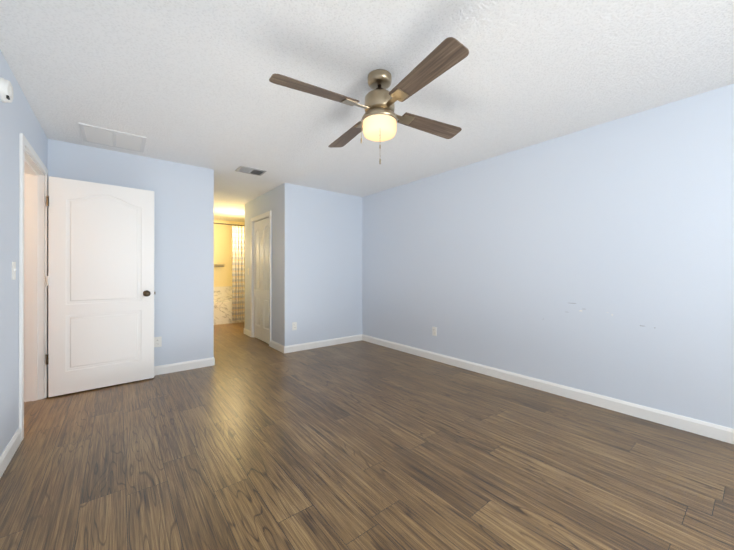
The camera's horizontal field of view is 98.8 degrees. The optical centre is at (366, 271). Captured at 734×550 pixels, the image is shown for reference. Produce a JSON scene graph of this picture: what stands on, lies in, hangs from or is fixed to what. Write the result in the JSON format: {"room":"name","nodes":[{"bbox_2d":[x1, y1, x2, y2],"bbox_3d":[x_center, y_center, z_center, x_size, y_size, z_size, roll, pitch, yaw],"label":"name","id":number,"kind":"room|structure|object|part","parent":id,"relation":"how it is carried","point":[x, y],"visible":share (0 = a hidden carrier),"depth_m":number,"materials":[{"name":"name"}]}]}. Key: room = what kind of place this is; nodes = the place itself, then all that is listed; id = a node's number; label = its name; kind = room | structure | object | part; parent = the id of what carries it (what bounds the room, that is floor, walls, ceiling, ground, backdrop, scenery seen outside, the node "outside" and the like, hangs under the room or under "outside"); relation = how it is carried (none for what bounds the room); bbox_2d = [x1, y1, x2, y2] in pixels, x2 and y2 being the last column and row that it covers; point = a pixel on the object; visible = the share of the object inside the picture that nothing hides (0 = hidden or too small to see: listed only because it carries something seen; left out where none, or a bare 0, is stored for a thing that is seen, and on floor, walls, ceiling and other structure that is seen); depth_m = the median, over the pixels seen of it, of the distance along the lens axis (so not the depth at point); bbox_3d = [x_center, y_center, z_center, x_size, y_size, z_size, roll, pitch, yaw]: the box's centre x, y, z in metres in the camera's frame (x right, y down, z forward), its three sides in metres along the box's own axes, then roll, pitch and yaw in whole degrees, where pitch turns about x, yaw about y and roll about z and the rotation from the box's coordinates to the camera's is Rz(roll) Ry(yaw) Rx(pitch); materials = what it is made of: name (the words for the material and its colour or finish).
{"room":"empty bedroom","nodes":[
{"label":"empty bedroom","id":0,"kind":"room"},
{"bbox_2d":[0,50,47,455],"bbox_3d":[-1.081,-0.056,0.414,0.120,2.440,6.773,0,0,-38],"label":"wall","id":1,"kind":"structure","parent":0,"point":[10,122],"depth_m":1.98,"materials":[{"name":"blue paint"}]},
{"bbox_2d":[0,77,12,102],"bbox_3d":[-2.107,-1.053,1.840,0.040,0.132,0.132,0,0,-38],"label":"smoke detector","id":2,"kind":"object","parent":1,"relation":"attached to","point":[6,91],"visible":1,"depth_m":1.81,"materials":[{"name":"white plastic"}]},
{"bbox_2d":[0,428,20,477],"bbox_3d":[-0.684,1.113,0.018,0.014,0.100,5.423,0,0,-38],"label":"baseboard","id":3,"kind":"structure","parent":1,"relation":"attached to","point":[9,451],"depth_m":1.94,"materials":[{"name":"white"}]},
{"bbox_2d":[12,262,15,279],"bbox_3d":[-2.281,-0.003,2.038,0.016,0.115,0.070,0,0,-38],"label":"light switch","id":4,"kind":"object","parent":1,"relation":"attached to","point":[13,270],"visible":1,"depth_m":2.03,"materials":[{"name":"white plastic"}]},
{"bbox_2d":[19,133,47,440],"bbox_3d":[-2.739,0.110,2.508,0.154,2.117,1.009,0,0,-38],"label":"door frame","id":5,"kind":"structure","parent":1,"relation":"attached to","point":[34,264],"depth_m":2.83,"materials":[{"name":"white wood"}]},
{"bbox_2d":[46,176,153,396],"bbox_3d":[-2.632,0.143,3.162,0.824,2.030,0.173,0,0,-42],"label":"door","id":6,"kind":"structure","parent":5,"relation":"attached to","point":[146,293],"depth_m":3.05,"materials":[{"name":"white wood"}]},
{"bbox_3d":[-2.931,0.087,2.889,0.014,0.089,0.047,0,0,-42],"label":"door hinge","id":7,"kind":"part","parent":6,"relation":"part of","materials":[{"name":"white metal"}]},
{"bbox_3d":[-2.931,0.807,2.887,0.014,0.089,0.047,0,0,-42],"label":"door hinge","id":8,"kind":"part","parent":6,"relation":"part of","materials":[{"name":"metal"}]},
{"bbox_3d":[-2.628,0.143,3.166,0.812,2.030,0.035,0,0,-42],"label":"door leaf stiles","id":9,"kind":"part","parent":6,"relation":"part of","materials":[{"name":"white wood"}]},
{"bbox_2d":[66,195,140,370],"bbox_3d":[-2.628,0.143,3.166,0.804,2.022,0.013,0,0,-42],"label":"panels","id":10,"kind":"object","parent":6,"relation":"attached to","point":[68,317],"visible":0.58,"depth_m":3.09,"materials":[{"name":"white wood"}]},
{"bbox_2d":[70,313,137,367],"bbox_3d":[-2.628,0.680,3.165,0.522,0.471,0.031,0,0,-42],"label":"panel","id":11,"kind":"object","parent":10,"relation":"attached to","point":[101,339],"visible":1,"depth_m":3.14,"materials":[{"name":"white wood"}]},
{"bbox_2d":[47,139,361,365],"bbox_3d":[-1.655,-0.048,4.202,3.922,2.440,0.120,0,0,-38],"label":"wall","id":12,"kind":"structure","parent":0,"point":[184,261],"depth_m":3.86,"materials":[{"name":"blue paint"}]},
{"bbox_2d":[154,337,161,346],"bbox_3d":[-2.364,0.801,3.557,0.070,0.115,0.008,0,0,-38],"label":"electrical outlet","id":13,"kind":"object","parent":12,"relation":"attached to","point":[157,341],"visible":0.98,"depth_m":3.55,"materials":[{"name":"white plastic"}]},
{"bbox_2d":[154,357,213,375],"bbox_3d":[-2.482,1.121,3.459,1.466,0.100,0.014,0,0,-38],"label":"baseboard","id":14,"kind":"structure","parent":12,"relation":"attached to","point":[179,366],"depth_m":3.71,"materials":[{"name":"white wood"}]},
{"bbox_2d":[292,322,296,329],"bbox_3d":[-1.057,0.803,4.592,0.070,0.115,0.008,0,0,-38],"label":"outlet","id":15,"kind":"object","parent":12,"relation":"attached to","point":[294,325],"visible":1,"depth_m":4.59,"materials":[{"name":"white plastic"}]},
{"bbox_2d":[284,334,361,352],"bbox_3d":[-0.629,1.124,4.926,1.412,0.100,0.014,0,0,-38],"label":"baseboard","id":16,"kind":"structure","parent":12,"relation":"attached to","point":[312,345],"depth_m":4.86,"materials":[{"name":"white"}]},
{"bbox_2d":[214,220,244,286],"bbox_3d":[-3.557,-0.040,7.883,2.336,2.440,0.120,0,0,-38],"label":"wall","id":17,"kind":"structure","parent":0,"point":[222,249],"depth_m":7.80,"materials":[{"name":"beige paint"}]},
{"bbox_2d":[245,185,280,343],"bbox_3d":[-1.731,-0.046,5.300,0.120,2.440,1.697,0,0,-38],"label":"wall","id":18,"kind":"structure","parent":0,"point":[275,201],"depth_m":4.86,"materials":[{"name":"blue paint"}]},
{"bbox_2d":[244,328,250,336],"bbox_3d":[-2.192,1.125,5.773,0.014,0.100,0.406,0,0,-38],"label":"baseboard","id":19,"kind":"structure","parent":18,"relation":"attached to","point":[247,332],"depth_m":5.75,"materials":[{"name":"white"}]},
{"bbox_2d":[251,211,270,345],"bbox_3d":[-1.730,0.116,5.299,0.154,2.117,0.934,0,0,-38],"label":"door frame","id":20,"kind":"structure","parent":18,"relation":"attached to","point":[261,215],"depth_m":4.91,"materials":[{"name":"white wood"}]},
{"bbox_2d":[254,218,268,343],"bbox_3d":[-1.741,0.152,5.290,0.060,2.020,0.786,0,0,-38],"label":"bifold closet door","id":21,"kind":"structure","parent":18,"relation":"in","point":[261,279],"depth_m":5.28,"materials":[{"name":"white wood"}]},
{"bbox_2d":[270,340,284,352],"bbox_3d":[-1.336,1.123,4.691,0.014,0.100,0.523,0,0,-38],"label":"baseboard","id":22,"kind":"structure","parent":18,"relation":"attached to","point":[277,346],"depth_m":4.67,"materials":[{"name":"white"}]},
{"bbox_2d":[0,322,733,549],"bbox_3d":[-1.791,1.218,2.442,6.556,0.100,10.840,0,0,-38],"label":"floor","id":23,"kind":"structure","parent":0,"point":[245,442],"depth_m":1.89,"materials":[{"name":"brown wood"}]},
{"bbox_2d":[214,286,244,324],"bbox_3d":[-3.493,0.779,7.312,1.706,0.800,0.848,0,0,-38],"label":"bathtub","id":24,"kind":"object","parent":23,"relation":"on","point":[223,305],"visible":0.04,"depth_m":7.08,"materials":[{"name":"stone"}]},
{"bbox_2d":[0,0,733,221],"bbox_3d":[-1.791,-1.322,2.448,6.556,0.100,10.840,0,0,-38],"label":"ceiling","id":25,"kind":"structure","parent":0,"point":[187,82],"depth_m":2.02,"materials":[{"name":"white paint"}]},
{"bbox_2d":[79,123,145,152],"bbox_3d":[-2.419,-1.265,3.015,0.475,0.012,0.460,0,0,-38],"label":"ceiling vent","id":26,"kind":"object","parent":25,"relation":"in","point":[107,137],"visible":1,"depth_m":2.99,"materials":[{"name":"white metal"}]},
{"bbox_2d":[235,166,266,175],"bbox_3d":[-1.467,-1.263,3.976,0.320,0.012,0.225,0,0,-38],"label":"ceiling vent","id":27,"kind":"object","parent":25,"relation":"in","point":[248,170],"visible":1,"depth_m":3.96,"materials":[{"name":"grey metal"}]},
{"bbox_2d":[269,37,468,163],"bbox_3d":[0.082,-0.970,2.059,1.060,0.606,1.060,0,0,15],"label":"ceiling fan","id":28,"kind":"object","parent":25,"relation":"hanging from","point":[380,119],"visible":1,"depth_m":1.95,"materials":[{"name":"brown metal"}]},
{"bbox_3d":[-0.295,-1.051,1.837,0.525,0.006,0.145,0,12,-30],"label":"blade","id":29,"kind":"part","parent":28,"relation":"part of","materials":[{"name":"brown wood"}]},
{"bbox_3d":[-0.140,-1.050,2.436,0.145,0.006,0.525,-14,7,-30],"label":"blade","id":30,"kind":"part","parent":28,"relation":"part of","materials":[{"name":"brown wood"}]},
{"bbox_3d":[0.082,-0.924,2.058,0.224,0.101,0.224,0,0,-30],"label":"glass","id":31,"kind":"part","parent":28,"relation":"part of","materials":[{"name":"white glass"}]},
{"bbox_3d":[0.082,-1.095,2.059,0.196,0.108,0.196,0,0,-30],"label":"motor","id":32,"kind":"part","parent":28,"relation":"part of","materials":[{"name":"silver metal"}]},
{"bbox_3d":[0.304,-1.051,1.682,0.145,0.006,0.525,14,-7,-30],"label":"blade","id":33,"kind":"part","parent":28,"relation":"part of","materials":[{"name":"brown wood"}]},
{"bbox_3d":[0.459,-1.050,2.280,0.525,0.006,0.145,0,-12,-30],"label":"blade","id":34,"kind":"part","parent":28,"relation":"part of","materials":[{"name":"brown wood"}]},
{"bbox_2d":[362,84,733,428],"bbox_3d":[0.733,-0.047,4.442,0.120,2.440,10.840,0,0,-38],"label":"wall","id":35,"kind":"structure","parent":0,"point":[505,261],"depth_m":2.80,"materials":[{"name":"blue paint"}]},
{"bbox_2d":[432,327,436,335],"bbox_3d":[0.887,0.792,4.142,0.008,0.115,0.070,0,0,-38],"label":"electrical outlet","id":36,"kind":"object","parent":35,"relation":"attached to","point":[434,331],"visible":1,"depth_m":4.14,"materials":[{"name":"white plastic"}]},
{"bbox_2d":[362,334,733,443],"bbox_3d":[1.942,1.119,2.803,0.014,0.100,6.533,0,0,-38],"label":"baseboard","id":37,"kind":"structure","parent":35,"relation":"attached to","point":[710,430],"depth_m":2.79,"materials":[{"name":"white"}]},
{"bbox_3d":[-2.341,-0.041,7.334,0.120,2.440,2.250,0,0,-38],"label":"wall","id":38,"kind":"structure","parent":0,"visible":0},
{"bbox_2d":[214,223,244,320],"bbox_3d":[-3.211,0.029,6.958,1.706,2.178,0.060,0,0,-38],"label":"shower curtain","id":39,"kind":"object","parent":38,"relation":"hanging from","point":[238,272],"visible":0.71,"depth_m":7.19,"materials":[{"name":"white fabric"}]},
{"bbox_3d":[-3.211,-1.038,6.960,1.706,0.042,0.040,0,0,-38],"label":"rod","id":40,"kind":"part","parent":39,"relation":"part of","materials":[{"name":"brown metal"}]}
]}

